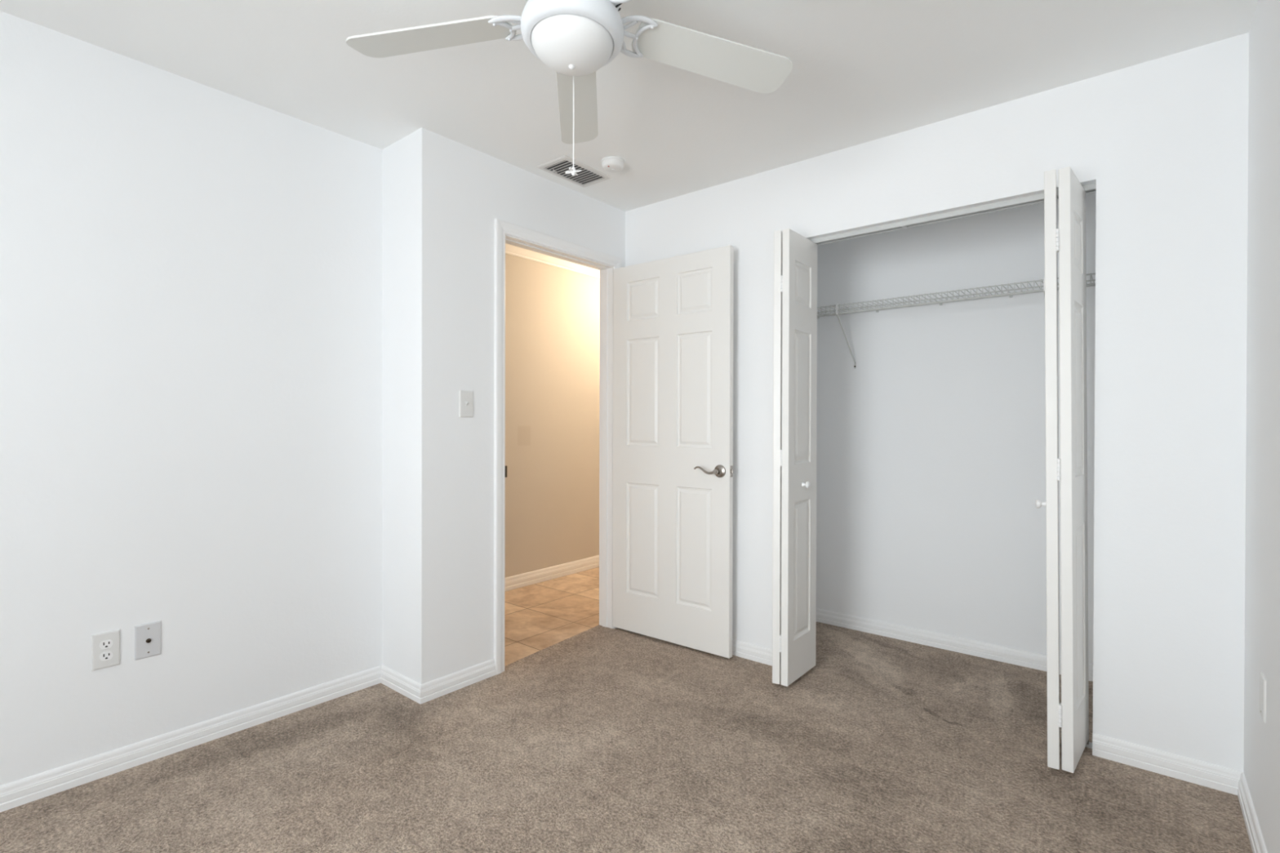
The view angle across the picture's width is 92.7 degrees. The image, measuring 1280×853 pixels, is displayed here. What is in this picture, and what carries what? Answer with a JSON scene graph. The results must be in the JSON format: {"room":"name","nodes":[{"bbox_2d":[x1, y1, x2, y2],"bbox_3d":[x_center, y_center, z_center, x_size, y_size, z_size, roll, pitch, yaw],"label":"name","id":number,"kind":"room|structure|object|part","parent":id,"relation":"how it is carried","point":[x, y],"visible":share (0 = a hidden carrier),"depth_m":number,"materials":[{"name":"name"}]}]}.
{"room":"empty bedroom","nodes":[
{"label":"empty bedroom","id":0,"kind":"room"},
{"bbox_2d":[0,10,382,785],"bbox_3d":[-2.170,-0.046,1.693,0.120,2.440,2.969,0,0,39],"label":"wall","id":1,"kind":"structure","parent":0,"point":[191,271],"depth_m":2.19,"materials":[{"name":"paint"}]},
{"bbox_2d":[91,629,119,671],"bbox_3d":[-1.796,0.752,2.054,0.009,0.120,0.074,0,0,39],"label":"electrical outlet","id":2,"kind":"object","parent":1,"relation":"attached to","point":[105,646],"visible":1,"depth_m":2.05,"materials":[{"name":"plastic"}]},
{"bbox_2d":[99,639,113,649],"bbox_3d":[-1.794,0.733,2.053,0.003,0.028,0.034,0,0,39],"label":"receptacle","id":3,"kind":"object","parent":2,"relation":"attached to","point":[104,644],"depth_m":2.05,"materials":[{"name":"plastic"}]},
{"bbox_2d":[99,651,113,661],"bbox_3d":[-1.794,0.771,2.053,0.003,0.028,0.034,0,0,39],"label":"receptacle","id":4,"kind":"object","parent":2,"relation":"attached to","point":[104,655],"depth_m":2.05,"materials":[{"name":"plastic"}]},
{"bbox_2d":[134,620,161,660],"bbox_3d":[-1.722,0.750,2.139,0.016,0.120,0.074,0,0,39],"label":"cable plate","id":5,"kind":"object","parent":1,"relation":"attached to","point":[148,636],"visible":1,"depth_m":2.14,"materials":[{"name":"grey plastic"}]},
{"bbox_2d":[0,665,382,812],"bbox_3d":[-2.074,1.139,1.714,0.014,0.079,2.819,0,0,39],"label":"baseboard","id":6,"kind":"structure","parent":1,"relation":"attached to","point":[18,793],"depth_m":2.19,"materials":[{"name":"paint"}]},
{"bbox_2d":[382,127,422,684],"bbox_3d":[-1.070,-0.048,2.775,0.452,2.440,0.100,0,0,39],"label":"wall","id":7,"kind":"structure","parent":0,"point":[402,161],"depth_m":2.69,"materials":[{"name":"paint"}]},
{"bbox_2d":[380,664,422,703],"bbox_3d":[-1.057,1.137,2.694,0.346,0.079,0.014,0,0,39],"label":"baseboard","id":8,"kind":"structure","parent":7,"relation":"attached to","point":[405,686],"depth_m":2.68,"materials":[{"name":"paint"}]},
{"bbox_2d":[422,127,625,684],"bbox_3d":[0.138,-0.114,3.971,0.100,2.565,3.481,0,0,39],"label":"wall","id":9,"kind":"structure","parent":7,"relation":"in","point":[464,188],"depth_m":2.75,"materials":[{"name":"paint"}]},
{"bbox_2d":[420,658,495,704],"bbox_3d":[-0.809,1.137,2.734,0.014,0.079,0.390,0,0,39],"label":"baseboard","id":10,"kind":"structure","parent":9,"relation":"attached to","point":[436,688],"depth_m":2.72,"materials":[{"name":"paint"}]},
{"bbox_2d":[458,390,473,417],"bbox_3d":[-0.781,-0.102,2.757,0.016,0.120,0.072,0,0,39],"label":"light switch","id":11,"kind":"object","parent":9,"relation":"attached to","point":[465,398],"visible":1,"depth_m":2.75,"materials":[{"name":"plastic"}]},
{"bbox_2d":[493,217,622,675],"bbox_3d":[-0.443,0.097,3.264,0.133,2.154,0.899,0,0,39],"label":"door frame","id":12,"kind":"structure","parent":9,"relation":"attached to","point":[502,228],"depth_m":3.18,"materials":[{"name":"paint"}]},
{"bbox_2d":[612,244,733,657],"bbox_3d":[0.147,0.126,3.290,0.791,2.064,0.122,0,0,38],"label":"door","id":13,"kind":"structure","parent":12,"relation":"attached to","point":[673,500],"depth_m":3.26,"materials":[{"name":"paint"}]},
{"bbox_3d":[0.327,0.221,3.083,0.130,0.038,0.021,0,0,36],"label":"lever","id":14,"kind":"part","parent":13,"relation":"part of","materials":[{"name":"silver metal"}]},
{"bbox_3d":[0.387,0.226,3.060,0.065,0.065,0.056,0,0,38],"label":"handle","id":15,"kind":"part","parent":13,"relation":"part of","materials":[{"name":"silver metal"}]},
{"bbox_3d":[0.462,0.225,3.059,0.011,0.057,0.023,0,0,38],"label":"latch plate","id":16,"kind":"part","parent":13,"relation":"part of","materials":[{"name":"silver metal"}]},
{"bbox_2d":[504,253,599,577],"bbox_3d":[-0.966,-0.064,4.410,0.100,2.515,4.200,0,0,39],"label":"wall","id":17,"kind":"structure","parent":0,"point":[553,313],"depth_m":4.68,"materials":[{"name":"paint"}]},
{"bbox_2d":[504,555,599,591],"bbox_3d":[-0.924,1.125,4.380,0.014,0.097,4.200,0,0,39],"label":"baseboard","id":18,"kind":"structure","parent":17,"relation":"attached to","point":[517,581],"depth_m":4.66,"materials":[{"name":"paint"}]},
{"bbox_2d":[505,243,599,278],"bbox_3d":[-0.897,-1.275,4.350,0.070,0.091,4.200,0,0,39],"label":"ceiling","id":19,"kind":"structure","parent":17,"relation":"attached to","point":[512,250],"depth_m":4.63,"materials":[{"name":"paint"}]},
{"bbox_2d":[0,566,1253,852],"bbox_3d":[-0.149,1.193,2.375,3.795,0.035,6.320,0,0,39],"label":"floor","id":20,"kind":"structure","parent":0,"point":[599,739],"depth_m":2.08,"materials":[{"name":"carpet"}]},
{"bbox_2d":[0,0,1257,211],"bbox_3d":[-0.559,-1.299,1.224,3.154,0.080,4.291,0,0,39],"label":"ceiling","id":21,"kind":"structure","parent":0,"point":[864,71],"depth_m":2.13,"materials":[{"name":"paint"}]},
{"bbox_2d":[346,0,792,176],"bbox_3d":[-0.177,-0.981,1.558,1.267,0.558,1.256,0,0,39],"label":"ceiling fan","id":22,"kind":"object","parent":21,"relation":"hanging from","point":[575,39],"visible":1,"depth_m":1.68,"materials":[{"name":"metal"}]},
{"bbox_3d":[-0.581,-1.080,1.695,0.485,0.033,0.134,0,0,14],"label":"blade","id":23,"kind":"part","parent":22,"relation":"part of","materials":[{"name":"white wood"}]},
{"bbox_3d":[-0.328,-1.068,1.634,0.118,0.033,0.129,0,0,14],"label":"blade arm","id":24,"kind":"part","parent":22,"relation":"part of","materials":[{"name":"metal"}]},
{"bbox_3d":[-0.177,-0.974,1.592,0.213,0.074,0.213,0,-3,39],"label":"lamp shade","id":25,"kind":"part","parent":22,"relation":"part of","materials":[{"name":"white glass"}]},
{"bbox_3d":[-0.186,-0.867,1.712,0.003,0.284,0.002,0,0,39],"label":"pull cord","id":26,"kind":"part","parent":22,"relation":"part of","materials":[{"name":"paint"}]},
{"bbox_3d":[-0.187,-0.715,1.713,0.038,0.025,0.038,0,0,-26],"label":"pull knob","id":27,"kind":"part","parent":22,"relation":"part of","materials":[{"name":"paint"}]},
{"bbox_3d":[-0.205,-1.058,2.013,0.134,0.046,0.485,0,0,-4],"label":"blade","id":28,"kind":"part","parent":22,"relation":"part of","materials":[{"name":"white wood"}]},
{"bbox_3d":[-0.073,-1.068,1.468,0.127,0.042,0.129,0,0,39],"label":"blade arm","id":29,"kind":"part","parent":22,"relation":"part of","materials":[{"name":"metal"}]},
{"bbox_3d":[-0.027,-1.059,1.654,0.118,0.041,0.129,0,0,-22],"label":"blade arm","id":30,"kind":"part","parent":22,"relation":"part of","materials":[{"name":"metal"}]},
{"bbox_3d":[0.213,-1.057,1.753,0.485,0.052,0.134,0,0,-22],"label":"blade","id":31,"kind":"part","parent":22,"relation":"part of","materials":[{"name":"white wood"}]},
{"bbox_2d":[536,155,612,187],"bbox_3d":[-0.323,-1.258,3.043,0.203,0.020,0.329,0,0,39],"label":"ceiling vent","id":32,"kind":"object","parent":21,"relation":"in","point":[588,176],"visible":0.94,"depth_m":3.03,"materials":[{"name":"metal"}]},
{"bbox_2d":[600,155,624,172],"bbox_3d":[-0.129,-1.246,2.917,0.113,0.043,0.113,0,0,39],"label":"smoke detector","id":33,"kind":"object","parent":21,"relation":"attached to","point":[610,164],"visible":1,"depth_m":2.88,"materials":[{"name":"plastic"}]},
{"bbox_2d":[625,32,1248,771],"bbox_3d":[0.957,-0.044,2.823,2.622,2.440,0.100,0,0,39],"label":"wall","id":34,"kind":"structure","parent":0,"point":[1163,141],"depth_m":2.13,"materials":[{"name":"paint"}]},
{"bbox_2d":[732,639,772,666],"bbox_3d":[0.284,1.137,3.303,0.985,0.079,0.014,0,0,39],"label":"baseboard","id":35,"kind":"structure","parent":34,"relation":"attached to","point":[740,649],"depth_m":3.07,"materials":[{"name":"paint"}]},
{"bbox_2d":[809,182,1096,245],"bbox_3d":[1.195,-0.881,2.638,1.246,0.022,0.045,0,0,39],"label":"closet track","id":36,"kind":"object","parent":34,"relation":"attached to","point":[1091,188],"visible":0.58,"depth_m":2.56,"materials":[{"name":"metal"}]},
{"bbox_2d":[772,228,817,686],"bbox_3d":[0.720,0.132,2.849,0.152,2.044,0.316,0,0,27],"label":"door","id":37,"kind":"structure","parent":36,"relation":"hanging from","point":[795,256],"depth_m":2.75,"materials":[{"name":"paint"}]},
{"bbox_3d":[0.764,0.268,2.810,0.036,0.032,0.032,0,0,39],"label":"knob","id":38,"kind":"part","parent":37,"relation":"part of","materials":[{"name":"paint"}]},
{"bbox_2d":[1035,166,1088,773],"bbox_3d":[1.506,0.137,2.186,0.138,2.044,0.319,0,0,39],"label":"door","id":39,"kind":"structure","parent":36,"relation":"hanging from","point":[1072,714],"depth_m":2.07,"materials":[{"name":"paint"}]},
{"bbox_3d":[1.420,0.274,2.161,0.036,0.032,0.032,0,0,35],"label":"knob","id":40,"kind":"part","parent":39,"relation":"part of","materials":[{"name":"paint"}]},
{"bbox_2d":[1085,732,1093,748],"bbox_3d":[1.662,1.153,2.262,0.030,0.055,0.044,0,0,39],"label":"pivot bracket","id":41,"kind":"object","parent":34,"relation":"attached to","point":[1089,744],"visible":0.37,"depth_m":2.26,"materials":[{"name":"metal"}]},
{"bbox_2d":[1092,733,1243,795],"bbox_3d":[1.781,1.146,2.077,0.390,0.079,0.014,0,0,39],"label":"baseboard","id":42,"kind":"structure","parent":34,"relation":"attached to","point":[1220,778],"depth_m":2.07,"materials":[{"name":"paint"}]},
{"bbox_2d":[816,191,1096,664],"bbox_3d":[1.621,-0.044,3.289,2.060,2.440,0.100,0,0,39],"label":"wall","id":43,"kind":"structure","parent":0,"point":[931,451],"depth_m":3.25,"materials":[{"name":"paint"}]},
{"bbox_2d":[816,608,1093,681],"bbox_3d":[1.582,1.140,3.251,1.860,0.079,0.014,0,0,39],"label":"baseboard","id":44,"kind":"structure","parent":43,"relation":"attached to","point":[972,647],"depth_m":3.23,"materials":[{"name":"paint"}]},
{"bbox_2d":[817,272,1095,368],"bbox_3d":[1.501,-0.499,3.138,1.852,0.334,0.284,0,0,39],"label":"wire shelf","id":45,"kind":"object","parent":43,"relation":"attached to","point":[1091,284],"visible":0.63,"depth_m":3.08,"materials":[{"name":"metal"}]},
{"bbox_3d":[1.499,-0.653,3.134,1.852,0.006,0.006,0,0,39],"label":"rail","id":46,"kind":"part","parent":45,"relation":"part of","materials":[{"name":"plastic"}]},
{"bbox_3d":[1.418,-0.612,3.036,1.852,0.008,0.008,0,0,39],"label":"lip rail","id":47,"kind":"part","parent":45,"relation":"part of","materials":[{"name":"plastic"}]},
{"bbox_3d":[1.419,-0.656,3.037,1.852,0.006,0.006,0,0,39],"label":"rail","id":48,"kind":"part","parent":45,"relation":"part of","materials":[{"name":"plastic"}]},
{"bbox_3d":[1.585,-0.655,3.240,1.852,0.006,0.006,0,0,39],"label":"rail","id":49,"kind":"part","parent":45,"relation":"part of","materials":[{"name":"plastic"}]},
{"bbox_2d":[1243,0,1279,852],"bbox_3d":[0.658,-0.032,0.294,0.120,2.440,4.390,0,0,39],"label":"wall","id":50,"kind":"structure","parent":0,"point":[1261,764],"depth_m":1.67,"materials":[{"name":"paint"}]},
{"bbox_2d":[1237,772,1267,852],"bbox_3d":[0.619,1.152,0.362,0.014,0.079,4.140,0,0,39],"label":"baseboard","id":51,"kind":"structure","parent":50,"relation":"attached to","point":[1255,837],"depth_m":1.77,"materials":[{"name":"paint"}]},
{"bbox_2d":[1258,671,1266,723],"bbox_3d":[1.680,0.729,1.648,0.007,0.114,0.072,0,0,39],"label":"blank plate","id":52,"kind":"object","parent":50,"relation":"attached to","point":[1262,708],"visible":1,"depth_m":1.63,"materials":[{"name":"plastic"}]}
]}

